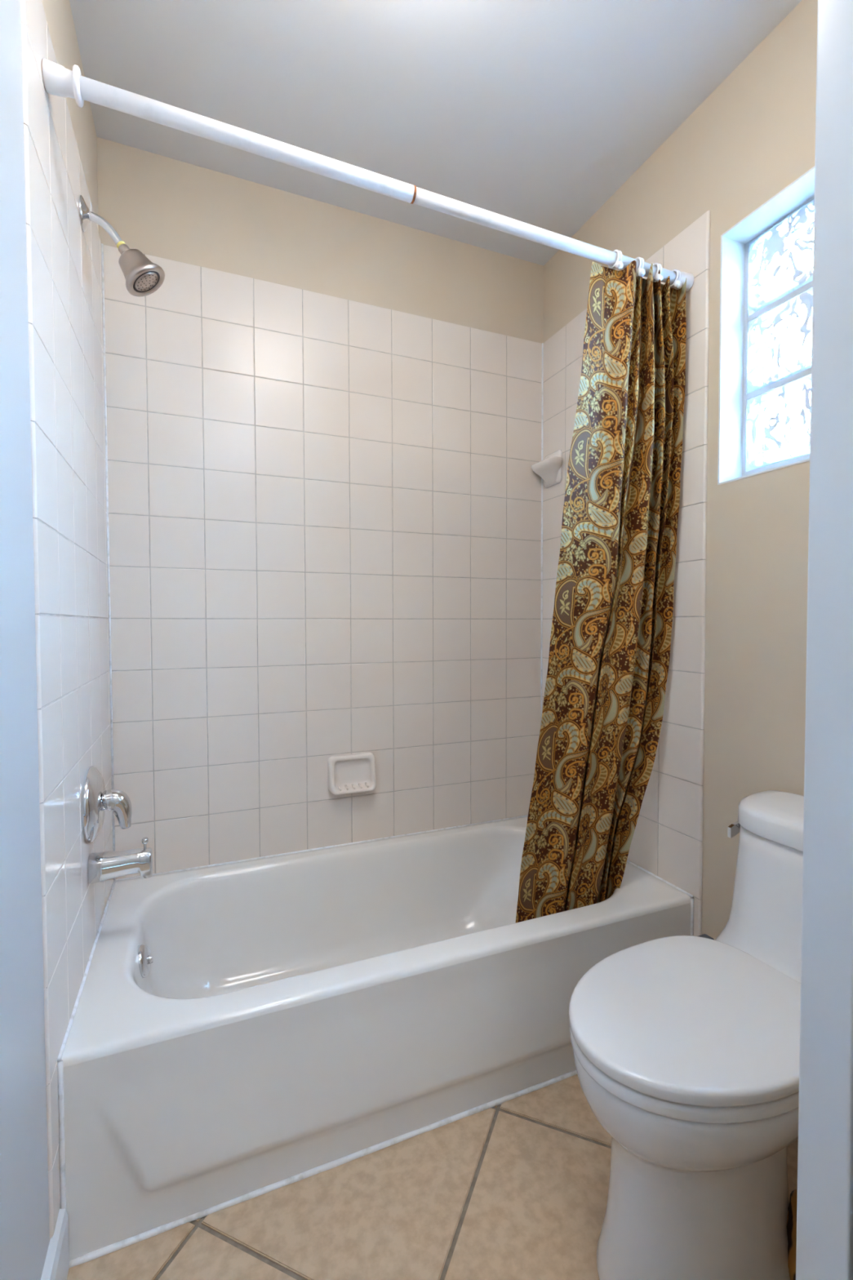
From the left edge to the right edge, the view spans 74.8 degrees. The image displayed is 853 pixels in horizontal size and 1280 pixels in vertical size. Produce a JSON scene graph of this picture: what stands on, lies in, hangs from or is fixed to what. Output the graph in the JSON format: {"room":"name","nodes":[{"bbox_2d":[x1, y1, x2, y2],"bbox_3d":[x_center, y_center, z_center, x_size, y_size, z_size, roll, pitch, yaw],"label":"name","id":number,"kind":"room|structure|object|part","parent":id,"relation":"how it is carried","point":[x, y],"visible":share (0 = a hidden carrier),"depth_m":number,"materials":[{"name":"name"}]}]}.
{"room":"bathroom","nodes":[
{"label":"bathroom","id":0,"kind":"room"},
{"bbox_2d":[0,0,115,1279],"bbox_3d":[-0.316,-0.129,-0.043,0.155,2.553,3.608,-1,2,-23],"label":"wall","id":1,"kind":"structure","parent":0,"point":[56,702],"depth_m":0.94,"materials":[{"name":"white tile"}]},
{"bbox_2d":[40,1208,69,1279],"bbox_3d":[-0.098,1.099,-0.326,0.016,0.113,2.854,-1,2,-23],"label":"baseboard","id":2,"kind":"structure","parent":1,"relation":"attached to","point":[56,1264],"depth_m":0.94,"materials":[{"name":"white ceramic"}]},
{"bbox_2d":[81,765,132,843],"bbox_3d":[-0.745,0.381,1.315,0.089,0.174,0.174,-1,2,-23],"label":"shower valve","id":3,"kind":"object","parent":1,"relation":"attached to","point":[96,800],"visible":1,"depth_m":1.28,"materials":[{"name":"silver metal"}]},
{"bbox_3d":[-0.756,0.382,1.310,0.012,0.038,0.038,-1,2,-23],"label":"stem","id":4,"kind":"part","parent":3,"relation":"part of","materials":[{"name":"silver metal"}]},
{"bbox_3d":[-0.733,0.400,1.320,0.064,0.095,0.048,-1,2,-23],"label":"lever handle","id":5,"kind":"part","parent":3,"relation":"part of","materials":[{"name":"silver metal"}]},
{"bbox_2d":[87,837,152,884],"bbox_3d":[-0.723,0.525,1.324,0.131,0.096,0.064,-1,2,-23],"label":"tub spout","id":6,"kind":"object","parent":1,"relation":"attached to","point":[103,866],"visible":1,"depth_m":1.30,"materials":[{"name":"silver metal"}]},
{"bbox_3d":[-0.677,0.494,1.342,0.015,0.034,0.015,-1,2,-23],"label":"diverter knob","id":7,"kind":"part","parent":6,"relation":"part of","materials":[{"name":"silver metal"}]},
{"bbox_2d":[79,195,164,297],"bbox_3d":[-0.730,-0.946,1.346,0.177,0.198,0.100,-1,2,-23],"label":"shower","id":8,"kind":"object","parent":1,"relation":"attached to","point":[143,277],"visible":1,"depth_m":1.33,"materials":[{"name":"silver metal"}]},
{"bbox_3d":[-0.771,-0.982,1.336,0.089,0.073,0.020,-1,2,-20],"label":"arm","id":9,"kind":"part","parent":8,"relation":"part of","materials":[{"name":"silver metal"}]},
{"bbox_2d":[41,57,693,292],"bbox_3d":[0.024,-1.001,1.270,1.514,0.084,0.057,-1,2,-21],"label":"shower rod","id":10,"kind":"object","parent":1,"relation":"attached to","point":[60,81],"visible":0.96,"depth_m":1.15,"materials":[{"name":"white metal"}]},
{"bbox_2d":[515,260,686,922],"bbox_3d":[0.474,-0.101,1.528,0.475,1.781,0.160,-1,2,-23],"label":"shower curtain","id":11,"kind":"object","parent":10,"relation":"hanging from","point":[603,705],"visible":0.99,"depth_m":1.52,"materials":[{"name":"multicoloured fabric"}]},
{"bbox_2d":[608,249,623,270],"bbox_3d":[0.493,-0.989,1.457,0.021,0.054,0.047,-1,2,-23],"label":"curtain ring","id":12,"kind":"object","parent":10,"relation":"hanging from","point":[619,265],"visible":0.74,"depth_m":1.44,"materials":[{"name":"white plastic"}]},
{"bbox_2d":[635,257,645,276],"bbox_3d":[0.561,-0.988,1.484,0.021,0.054,0.047,-1,2,-23],"label":"curtain ring","id":13,"kind":"object","parent":10,"relation":"hanging from","point":[641,272],"visible":0.56,"depth_m":1.47,"materials":[{"name":"white plastic"}]},
{"bbox_2d":[653,262,663,282],"bbox_3d":[0.617,-0.988,1.506,0.021,0.054,0.047,-1,2,-23],"label":"curtain ring","id":14,"kind":"object","parent":10,"relation":"hanging from","point":[656,278],"visible":0.55,"depth_m":1.49,"materials":[{"name":"white plastic"}]},
{"bbox_2d":[670,269,682,288],"bbox_3d":[0.679,-0.987,1.531,0.021,0.054,0.047,-1,2,-23],"label":"curtain ring","id":15,"kind":"object","parent":10,"relation":"hanging from","point":[677,283],"visible":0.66,"depth_m":1.51,"materials":[{"name":"white plastic"}]},
{"bbox_2d":[97,137,543,879],"bbox_3d":[-0.268,-0.189,2.002,1.814,2.553,0.150,-1,2,-23],"label":"wall","id":16,"kind":"structure","parent":0,"point":[324,420],"depth_m":1.86,"materials":[{"name":"white tile"}]},
{"bbox_2d":[327,752,376,795],"bbox_3d":[-0.253,0.461,1.922,0.168,0.128,0.044,-1,2,-23],"label":"soap dish","id":17,"kind":"object","parent":16,"relation":"attached to","point":[347,774],"visible":1,"depth_m":1.93,"materials":[{"name":"white ceramic"}]},
{"bbox_2d":[66,1074,798,1279],"bbox_3d":[0.445,1.184,0.388,1.854,0.100,3.750,-1,2,-23],"label":"floor","id":18,"kind":"structure","parent":0,"point":[517,1188],"depth_m":1.08,"materials":[{"name":"tile"}]},
{"bbox_2d":[57,814,693,1267],"bbox_3d":[-0.091,0.911,1.617,1.520,0.388,0.761,-1,2,-23],"label":"bathtub","id":19,"kind":"object","parent":18,"relation":"on","point":[237,1032],"visible":0.76,"depth_m":1.26,"materials":[{"name":"white ceramic"}]},
{"bbox_3d":[-0.694,0.786,1.365,0.030,0.075,0.074,-1,2,-15],"label":"overflow plate","id":20,"kind":"part","parent":19,"relation":"part of","materials":[{"name":"silver metal"}]},
{"bbox_3d":[-0.679,0.783,1.369,0.015,0.019,0.012,0,2,1],"label":"trip lever","id":21,"kind":"part","parent":19,"relation":"part of","materials":[{"name":"silver metal"}]},
{"bbox_2d":[568,790,804,1279],"bbox_3d":[0.576,0.736,1.049,0.698,0.755,0.371,-1,2,-26],"label":"toilet","id":22,"kind":"object","parent":18,"relation":"on","point":[686,1048],"visible":0.84,"depth_m":0.92,"materials":[{"name":"white ceramic"}]},
{"bbox_3d":[0.477,0.690,1.000,0.475,0.023,0.366,-1,2,-26],"label":"seat","id":23,"kind":"part","parent":22,"relation":"part of","materials":[{"name":"white plastic"}]},
{"bbox_3d":[0.478,0.662,0.999,0.480,0.027,0.370,-1,2,-26],"label":"lid","id":24,"kind":"part","parent":22,"relation":"part of","materials":[{"name":"white plastic"}]},
{"bbox_3d":[0.556,0.909,1.044,0.632,0.410,0.356,-1,2,-26],"label":"bowl","id":25,"kind":"part","parent":22,"relation":"part of","materials":[{"name":"white ceramic"}]},
{"bbox_3d":[0.753,0.671,1.131,0.306,0.520,0.360,-1,2,-26],"label":"tank","id":26,"kind":"part","parent":22,"relation":"part of","materials":[{"name":"white ceramic"}]},
{"bbox_3d":[0.801,0.381,1.146,0.197,0.052,0.322,-1,2,-26],"label":"tank lid","id":27,"kind":"part","parent":22,"relation":"part of","materials":[{"name":"white ceramic"}]},
{"bbox_2d":[786,1188,797,1279],"bbox_3d":[0.685,1.037,0.952,0.125,0.158,0.123,-1,2,-23],"label":"cloth bundle","id":28,"kind":"object","parent":18,"relation":"on","point":[792,1210],"visible":0.21,"depth_m":0.96,"materials":[{"name":"brown fabric"}]},
{"bbox_2d":[69,0,801,266],"bbox_3d":[0.438,-1.468,0.310,1.854,0.100,3.750,-1,2,-23],"label":"ceiling","id":29,"kind":"structure","parent":0,"point":[536,113],"depth_m":1.46,"materials":[{"name":"white paint"}]},
{"bbox_2d":[540,0,817,940],"bbox_3d":[0.837,-0.179,1.558,0.195,2.553,1.820,-1,2,-23],"label":"wall","id":30,"kind":"structure","parent":0,"point":[732,730],"depth_m":1.49,"materials":[{"name":"beige paint"}]},
{"bbox_2d":[531,449,562,488],"bbox_3d":[0.460,-0.655,2.130,0.060,0.124,0.144,-1,2,-23],"label":"soap holder","id":31,"kind":"object","parent":30,"relation":"attached to","point":[550,468],"visible":1,"depth_m":2.10,"materials":[{"name":"white ceramic"}]},
{"bbox_3d":[0.483,-0.656,2.140,0.010,0.124,0.112,-1,2,-23],"label":"plate","id":32,"kind":"part","parent":31,"relation":"part of","materials":[{"name":"white ceramic"}]},
{"bbox_2d":[742,196,814,476],"bbox_3d":[1.002,-0.729,1.225,0.082,0.640,0.622,-1,2,-23],"label":"window","id":33,"kind":"structure","parent":30,"relation":"in","point":[779,260],"depth_m":1.41,"materials":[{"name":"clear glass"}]},
{"bbox_3d":[0.378,-0.145,0.450,1.530,2.553,0.115,-1,2,-23],"label":"wall","id":34,"kind":"structure","parent":0,"visible":0},
{"bbox_2d":[795,0,852,1279],"bbox_3d":[0.066,-0.114,0.328,0.840,2.500,0.128,-1,2,-23],"label":"door","id":35,"kind":"structure","parent":34,"relation":"in","point":[824,1202],"depth_m":0.50,"materials":[{"name":"white wood"}]}
]}

